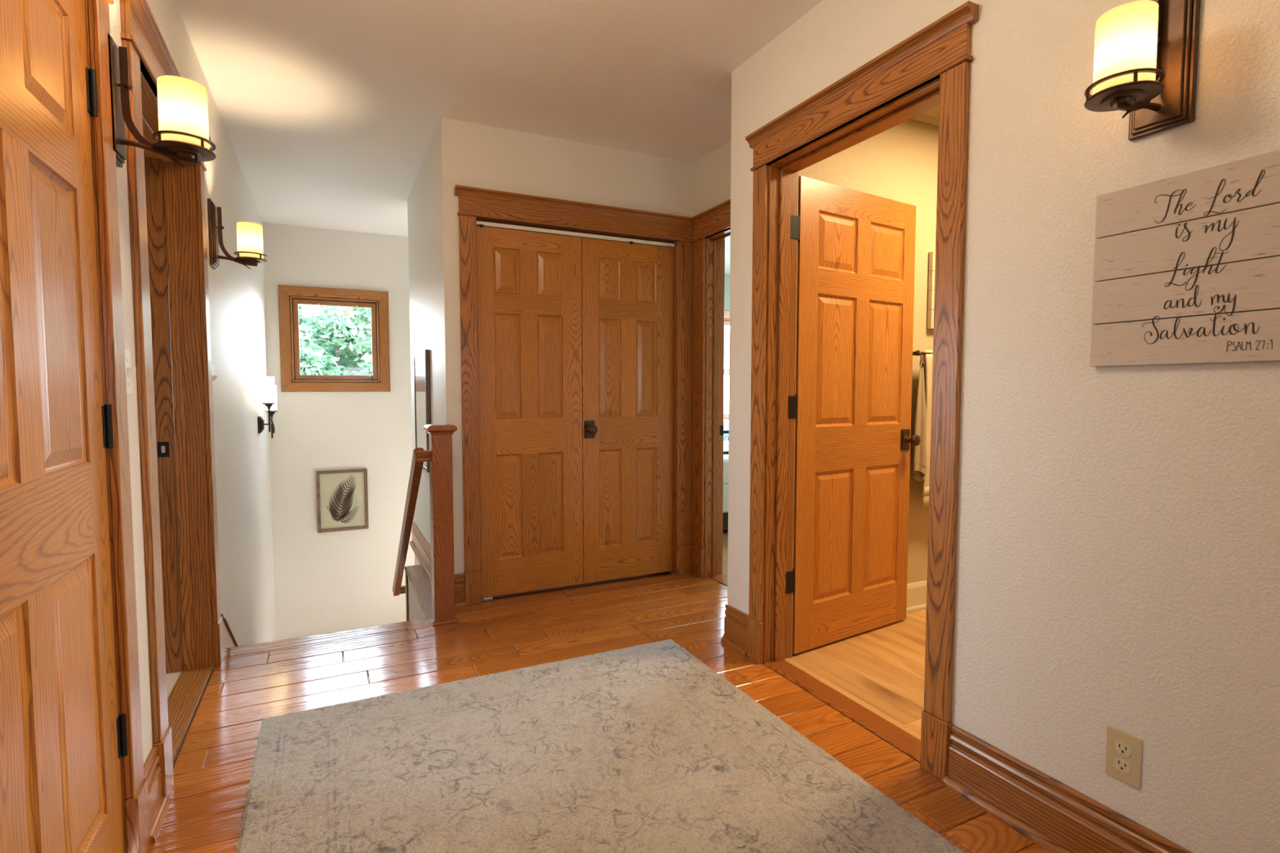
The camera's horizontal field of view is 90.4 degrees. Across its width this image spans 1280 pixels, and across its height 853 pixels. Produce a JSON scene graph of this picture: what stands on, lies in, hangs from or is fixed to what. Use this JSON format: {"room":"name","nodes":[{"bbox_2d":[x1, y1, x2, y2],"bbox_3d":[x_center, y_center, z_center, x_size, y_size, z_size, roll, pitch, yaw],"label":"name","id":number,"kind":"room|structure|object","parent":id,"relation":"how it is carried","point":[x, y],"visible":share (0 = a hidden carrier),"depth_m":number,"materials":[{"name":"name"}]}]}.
{"room":"upstairs hallway landing","nodes":[
{"label":"upstairs hallway landing","id":0,"kind":"room"},
{"bbox_2d":[166,667,213,764],"bbox_3d":[-2.627,1.105,1.953,2.140,0.154,3.100,-2,4,-26],"label":"floor","id":1,"kind":"structure","parent":0,"point":[171,677],"depth_m":2.47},
{"bbox_2d":[108,0,275,799],"bbox_3d":[-1.214,0.806,1.306,0.164,4.523,8.927,-2,4,-26],"label":"wall","id":2,"kind":"structure","parent":0,"point":[237,300],"depth_m":3.26,"materials":[{"name":"white paint"}]},
{"bbox_2d":[0,0,128,852],"bbox_3d":[-1.030,0.066,1.107,0.108,1.995,0.822,-2,4,-26],"label":"door","id":3,"kind":"structure","parent":2,"relation":"in","point":[64,738],"depth_m":1.18,"materials":[{"name":"brown wood"}]},
{"bbox_2d":[84,0,150,852],"bbox_3d":[-1.053,-0.013,1.081,0.118,2.184,1.012,-2,4,-26],"label":"door frame","id":4,"kind":"structure","parent":2,"relation":"attached to","point":[134,785],"depth_m":1.47,"materials":[{"name":"brown wood"}]},
{"bbox_2d":[124,348,136,395],"bbox_3d":[-1.276,-0.137,1.592,0.022,0.115,0.070,-2,4,-26],"label":"light switch","id":5,"kind":"object","parent":2,"relation":"attached to","point":[130,371],"visible":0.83,"depth_m":1.59,"materials":[{"name":"white plastic"}]},
{"bbox_2d":[124,348,132,395],"bbox_3d":[-1.284,-0.136,1.588,0.005,0.115,0.070,-2,4,-26],"label":"switch plate","id":6,"kind":"object","parent":5,"relation":"attached to","point":[127,352],"depth_m":1.59,"materials":[{"name":"white plastic"}]},
{"bbox_2d":[143,746,170,844],"bbox_3d":[-0.239,1.081,-0.450,0.034,0.171,4.893,-2,4,-26],"label":"baseboard","id":7,"kind":"structure","parent":2,"relation":"attached to","point":[158,806],"depth_m":1.68,"materials":[{"name":"brown wood"}]},
{"bbox_2d":[107,35,216,168],"bbox_3d":[-1.167,-0.781,1.553,0.215,0.286,0.130,-2,4,-26],"label":"wall sconce","id":8,"kind":"object","parent":2,"relation":"attached to","point":[183,134],"visible":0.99,"depth_m":1.53,"materials":[{"name":"white glass"}]},
{"bbox_2d":[120,0,224,798],"bbox_3d":[-1.625,-0.072,2.141,0.215,2.184,1.121,-2,4,-26],"label":"door frame","id":9,"kind":"structure","parent":2,"relation":"attached to","point":[167,202],"depth_m":2.50,"materials":[{"name":"brown wood"}]},
{"bbox_2d":[211,364,217,391],"bbox_3d":[-1.835,-0.208,2.733,0.022,0.115,0.116,-2,4,-26],"label":"light switch","id":10,"kind":"object","parent":2,"relation":"attached to","point":[214,377],"visible":0.46,"depth_m":2.75,"materials":[{"name":"white plastic"}]},
{"bbox_2d":[211,364,214,391],"bbox_3d":[-1.843,-0.208,2.729,0.005,0.115,0.116,-2,4,-26],"label":"switch plate","id":11,"kind":"object","parent":10,"relation":"attached to","point":[212,367],"depth_m":2.75,"materials":[{"name":"white plastic"}]},
{"bbox_2d":[221,613,239,649],"bbox_3d":[-2.171,1.493,3.517,0.022,1.452,1.635,-2,4,-26],"label":"skirt","id":12,"kind":"object","parent":2,"relation":"attached to","point":[229,640],"visible":0.18,"depth_m":2.89,"materials":[{"name":"brown wood"}]},
{"bbox_2d":[207,198,266,269],"bbox_3d":[-1.817,-0.859,2.880,0.215,0.286,0.130,-2,4,-26],"label":"wall sconce","id":13,"kind":"object","parent":2,"relation":"attached to","point":[249,234],"visible":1,"depth_m":2.85,"materials":[{"name":"white glass"}]},
{"bbox_2d":[257,376,277,438],"bbox_3d":[-2.687,-0.133,4.586,0.113,0.450,0.282,-2,4,-26],"label":"candle sconce","id":14,"kind":"object","parent":2,"relation":"attached to","point":[268,388],"visible":1,"depth_m":4.49,"materials":[{"name":"white glass"}]},
{"bbox_2d":[262,222,414,640],"bbox_3d":[-2.145,0.549,5.884,2.520,4.523,0.130,-2,4,-26],"label":"wall","id":15,"kind":"structure","parent":0,"point":[343,580],"depth_m":5.55,"materials":[{"name":"white paint"}]},
{"bbox_2d":[277,284,390,391],"bbox_3d":[-2.647,-0.748,5.537,0.856,0.888,0.121,-2,4,-26],"label":"window","id":16,"kind":"structure","parent":15,"relation":"in","point":[289,296],"depth_m":5.48,"materials":[{"name":"brown wood"}]},
{"bbox_2d":[315,468,368,533],"bbox_3d":[-2.608,0.648,5.576,0.405,0.536,0.024,-2,4,-26],"label":"picture","id":17,"kind":"object","parent":15,"relation":"attached to","point":[342,495],"visible":1,"depth_m":5.57,"materials":[{"name":"paper"}]},
{"bbox_2d":[325,476,359,522],"bbox_3d":[-2.609,0.643,5.575,0.270,0.424,0.001,-2,4,-26],"label":"print","id":18,"kind":"object","parent":17,"relation":"attached to","point":[342,493],"depth_m":5.57},
{"bbox_2d":[407,127,443,621],"bbox_3d":[-1.317,0.656,3.977,0.230,4.523,1.675,-2,4,-26],"label":"wall","id":19,"kind":"structure","parent":0,"point":[423,200],"depth_m":3.86,"materials":[{"name":"white paint"}]},
{"bbox_2d":[404,570,408,621],"bbox_3d":[-1.515,1.569,4.160,0.014,1.279,0.055,-2,4,-26],"label":"trim strip","id":20,"kind":"object","parent":19,"relation":"attached to","point":[406,574],"visible":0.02,"depth_m":4.11,"materials":[{"name":"brown wood"}]},
{"bbox_2d":[404,564,431,618],"bbox_3d":[-1.240,0.945,3.686,0.131,0.020,1.053,-2,4,-26],"label":"ledge cap","id":21,"kind":"object","parent":19,"relation":"on","point":[422,588],"visible":0.55,"depth_m":3.69,"materials":[{"name":"brown wood"}]},
{"bbox_2d":[409,520,431,586],"bbox_3d":[-1.360,0.829,4.037,0.034,0.171,1.546,-2,4,-26],"label":"baseboard","id":22,"kind":"structure","parent":19,"relation":"attached to","point":[421,548],"depth_m":4.20,"materials":[{"name":"brown wood"}]},
{"bbox_2d":[413,349,431,472],"bbox_3d":[-1.390,-0.105,4.052,0.024,0.735,0.570,-2,4,-26],"label":"framed picture","id":23,"kind":"object","parent":19,"relation":"attached to","point":[421,359],"visible":0.68,"depth_m":3.97},
{"bbox_2d":[414,353,426,467],"bbox_3d":[-1.389,-0.105,4.052,0.018,0.715,0.550,-2,4,-26],"label":"print","id":24,"kind":"object","parent":23,"relation":"attached to","point":[420,359],"depth_m":4.03},
{"bbox_2d":[174,0,939,274],"bbox_3d":[1.345,-1.588,2.548,5.970,0.121,9.450,-2,4,-26],"label":"ceiling","id":25,"kind":"structure","parent":0,"point":[331,112],"depth_m":2.83,"materials":[{"name":"paint"}]},
{"bbox_2d":[437,116,693,574],"bbox_3d":[-0.301,-0.255,3.698,1.625,2.673,0.116,-2,4,-26],"label":"wall","id":26,"kind":"structure","parent":0,"point":[471,154],"depth_m":3.39,"materials":[{"name":"white paint"}]},
{"bbox_2d":[454,573,465,608],"bbox_3d":[-0.964,0.868,3.353,0.075,0.171,0.034,-2,4,-26],"label":"baseboard","id":27,"kind":"structure","parent":26,"relation":"attached to","point":[460,602],"depth_m":3.36,"materials":[{"name":"brown wood"}]},
{"bbox_2d":[476,225,582,597],"bbox_3d":[-0.609,-0.071,3.546,0.597,1.995,0.035,-2,4,-26],"label":"door","id":28,"kind":"structure","parent":26,"relation":"in","point":[530,296],"depth_m":3.53,"materials":[{"name":"brown wood"}]},
{"bbox_2d":[476,220,674,248],"bbox_3d":[-0.335,-1.081,3.615,1.197,0.033,0.044,-2,4,-26],"label":"door track","id":29,"kind":"object","parent":26,"relation":"attached to","point":[481,224],"visible":0.84,"depth_m":3.58,"materials":[{"name":"white metal"}]},
{"bbox_2d":[453,184,730,605],"bbox_3d":[-0.046,-0.134,3.238,1.557,2.185,1.177,-2,4,-26],"label":"door frame","id":30,"kind":"structure","parent":26,"relation":"attached to","point":[475,204],"depth_m":3.80,"materials":[{"name":"brown wood"}]},
{"bbox_2d":[581,237,673,583],"bbox_3d":[-0.054,-0.084,3.776,0.594,1.995,0.108,-2,4,-26],"label":"door","id":31,"kind":"structure","parent":26,"relation":"in","point":[627,290],"depth_m":3.79,"materials":[{"name":"brown wood"}]},
{"bbox_2d":[146,529,1049,852],"bbox_3d":[1.376,1.070,2.702,5.710,0.160,9.230,-2,4,-26],"label":"floor","id":32,"kind":"structure","parent":0,"point":[213,765],"depth_m":2.56,"materials":[{"name":"brown wood"}]},
{"bbox_2d":[223,617,432,657],"bbox_3d":[-1.431,0.982,2.955,0.883,0.014,0.109,-2,4,-26],"label":"stair nosing","id":33,"kind":"structure","parent":32,"relation":"on","point":[253,648],"depth_m":2.93,"materials":[{"name":"brown wood"}]},
{"bbox_2d":[423,423,459,626],"bbox_3d":[-0.976,0.477,3.131,0.138,0.976,0.138,-2,4,-26],"label":"newel post","id":34,"kind":"object","parent":32,"relation":"on","point":[440,435],"visible":1,"depth_m":3.09,"materials":[{"name":"red wood"}]},
{"bbox_2d":[391,448,430,595],"bbox_3d":[-1.370,0.664,3.877,0.166,1.205,1.674,-2,4,-25],"label":"handrail","id":35,"kind":"object","parent":34,"relation":"attached to","point":[420,455],"visible":0.9,"depth_m":3.55,"materials":[{"name":"red wood"}]},
{"bbox_2d":[482,596,495,601],"bbox_3d":[-0.828,0.938,3.467,0.074,0.017,0.036,-2,4,-26],"label":"pivot bracket","id":36,"kind":"object","parent":32,"relation":"on","point":[490,598],"visible":0.89,"depth_m":3.46,"materials":[{"name":"silver metal"}]},
{"bbox_2d":[235,639,964,852],"bbox_3d":[-0.045,1.053,1.453,1.614,0.012,2.457,-2,4,-26],"label":"area rug","id":37,"kind":"object","parent":32,"relation":"on","point":[647,748],"visible":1,"depth_m":1.86,"materials":[{"name":"fabric"}]},
{"bbox_2d":[722,430,728,530],"bbox_3d":[0.807,0.354,6.187,1.586,0.879,2.080,-2,4,-26],"label":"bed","id":38,"kind":"object","parent":32,"relation":"on","point":[726,443],"visible":0.02,"depth_m":5.04,"materials":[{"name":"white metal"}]},
{"bbox_2d":[723,418,728,437],"bbox_3d":[0.787,0.024,7.054,0.640,0.220,0.400,-2,4,-26],"label":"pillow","id":39,"kind":"object","parent":38,"relation":"on","point":[726,422],"visible":0.1,"depth_m":6.95,"materials":[{"name":"white fabric"}]},
{"bbox_2d":[723,440,728,484],"bbox_3d":[0.889,0.308,6.017,1.520,0.210,1.618,-2,4,-26],"label":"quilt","id":40,"kind":"object","parent":38,"relation":"on","point":[726,443],"depth_m":5.03,"materials":[{"name":"white fabric"}]},
{"bbox_2d":[693,140,731,216],"bbox_3d":[0.607,-0.244,3.508,0.120,2.673,1.024,-2,4,-26],"label":"wall","id":41,"kind":"structure","parent":0,"point":[712,172],"depth_m":3.69,"materials":[{"name":"white paint"}]},
{"bbox_2d":[723,273,729,440],"bbox_3d":[1.398,-0.360,5.575,3.320,2.673,4.190,-2,4,-26],"label":"wall","id":42,"kind":"structure","parent":0,"point":[726,304],"depth_m":7.53,"materials":[{"name":"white paint"}]},
{"bbox_2d":[723,310,729,419],"bbox_3d":[1.246,-0.690,7.728,1.050,1.390,0.121,-2,4,-26],"label":"window","id":43,"kind":"structure","parent":42,"relation":"in","point":[726,313],"depth_m":7.61,"materials":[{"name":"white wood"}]},
{"bbox_2d":[791,119,938,644],"bbox_3d":[2.147,-0.169,2.170,2.270,2.673,2.664,-2,4,-26],"label":"wall","id":44,"kind":"structure","parent":0,"point":[900,163],"depth_m":3.19,"materials":[{"name":"beige paint"}]},
{"bbox_2d":[906,580,927,613],"bbox_3d":[1.535,0.884,3.361,2.138,0.138,0.028,-2,4,-26],"label":"baseboard","id":45,"kind":"structure","parent":44,"relation":"attached to","point":[917,591],"depth_m":3.32,"materials":[{"name":"beige paint"}]},
{"bbox_2d":[912,351,933,355],"bbox_3d":[1.663,-0.372,3.317,0.736,0.051,0.092,-2,4,-26],"label":"towel bar","id":46,"kind":"object","parent":44,"relation":"attached to","point":[916,353],"visible":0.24,"depth_m":3.14,"materials":[{"name":"brown metal"}]},
{"bbox_2d":[916,350,924,365],"bbox_3d":[1.380,-0.334,3.129,0.014,0.086,0.054,-2,4,-26],"label":"towel hook","id":47,"kind":"object","parent":46,"relation":"hanging from","point":[923,363],"visible":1,"depth_m":3.12,"materials":[{"name":"brown metal"}]},
{"bbox_2d":[921,349,933,507],"bbox_3d":[1.575,0.007,3.260,0.360,0.790,0.063,-2,4,-26],"label":"bath towel","id":48,"kind":"object","parent":46,"relation":"hanging from","point":[927,359],"visible":0.1,"depth_m":3.18,"materials":[{"name":"beige fabric"}]},
{"bbox_2d":[912,365,926,481],"bbox_3d":[1.384,-0.011,3.138,0.072,0.575,0.053,0,3,3],"label":"hand towel","id":49,"kind":"object","parent":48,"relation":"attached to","point":[920,422],"visible":0.97,"depth_m":3.12,"materials":[{"name":"beige fabric"}]},
{"bbox_2d":[911,110,938,125],"bbox_3d":[1.538,-1.541,3.217,2.138,0.046,0.045,-2,4,-26],"label":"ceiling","id":50,"kind":"structure","parent":44,"relation":"attached to","point":[928,117],"depth_m":3.16,"materials":[{"name":"beige paint"}]},
{"bbox_2d":[926,251,935,328],"bbox_3d":[1.610,-0.699,3.307,0.292,0.388,0.030,-2,4,-26],"label":"sign","id":51,"kind":"object","parent":44,"relation":"attached to","point":[931,255],"visible":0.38,"depth_m":3.24,"materials":[{"name":"beige wood"}]},
{"bbox_2d":[727,0,1279,852],"bbox_3d":[1.726,-0.081,0.607,0.423,2.673,5.180,-2,4,-26],"label":"wall","id":52,"kind":"structure","parent":0,"point":[1117,546],"depth_m":1.51,"materials":[{"name":"white paint"}]},
{"bbox_2d":[791,175,920,653],"bbox_3d":[0.978,-0.040,2.897,0.802,2.014,0.181,-2,4,-33],"label":"door","id":53,"kind":"structure","parent":52,"relation":"in","point":[856,249],"depth_m":2.86,"materials":[{"name":"brown wood"}]},
{"bbox_2d":[745,0,978,781],"bbox_3d":[0.741,-0.078,2.259,0.190,2.186,1.014,-2,4,-26],"label":"door frame","id":54,"kind":"structure","parent":52,"relation":"attached to","point":[928,69],"depth_m":2.15,"materials":[{"name":"brown wood"}]},
{"bbox_2d":[720,603,1192,852],"bbox_3d":[1.703,1.018,0.676,0.457,0.171,5.214,-2,4,-26],"label":"baseboard","id":55,"kind":"structure","parent":52,"relation":"attached to","point":[1055,816],"depth_m":1.63,"materials":[{"name":"brown wood"}]},
{"bbox_2d":[1105,724,1142,789],"bbox_3d":[1.099,0.752,1.446,0.008,0.116,0.071,-2,4,-26],"label":"wall outlet","id":56,"kind":"object","parent":52,"relation":"attached to","point":[1123,749],"visible":1,"depth_m":1.44,"materials":[{"name":"beige plastic"}]},
{"bbox_2d":[1113,757,1130,773],"bbox_3d":[1.097,0.771,1.446,0.002,0.027,0.034,-2,4,-26],"label":"receptacle","id":57,"kind":"object","parent":56,"relation":"attached to","point":[1121,765],"depth_m":1.45,"materials":[{"name":"beige plastic"}]},
{"bbox_2d":[1114,741,1131,756],"bbox_3d":[1.097,0.733,1.444,0.002,0.027,0.034,-2,4,-26],"label":"receptacle","id":58,"kind":"object","parent":56,"relation":"attached to","point":[1122,748],"depth_m":1.44,"materials":[{"name":"beige plastic"}]},
{"bbox_2d":[1084,0,1200,141],"bbox_3d":[1.015,-0.767,1.298,0.215,0.286,0.130,-2,4,-26],"label":"wall sconce","id":59,"kind":"object","parent":52,"relation":"attached to","point":[1145,55],"visible":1,"depth_m":1.29,"materials":[{"name":"white glass"}]},
{"bbox_2d":[1089,149,1279,366],"bbox_3d":[1.135,-0.324,1.299,0.018,0.389,0.378,-2,4,-26],"label":"sign","id":60,"kind":"object","parent":52,"relation":"attached to","point":[1187,266],"visible":1,"depth_m":1.30,"materials":[{"name":"beige wood"}]},
{"label":"outside","id":61,"kind":"structure","parent":0,"visible":0},
{"bbox_3d":[-12.578,2.469,31.607,55.000,0.200,52.500,-2,4,-26],"label":"lawn","id":62,"kind":"structure","parent":61,"visible":0},
{"bbox_2d":[297,303,372,375],"bbox_3d":[-6.323,0.093,13.553,5.325,6.607,4.065,-2,4,-26],"label":"tree","id":63,"kind":"object","parent":62,"relation":"on","point":[326,348],"visible":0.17,"depth_m":12.42,"materials":[{"name":"green plant"}]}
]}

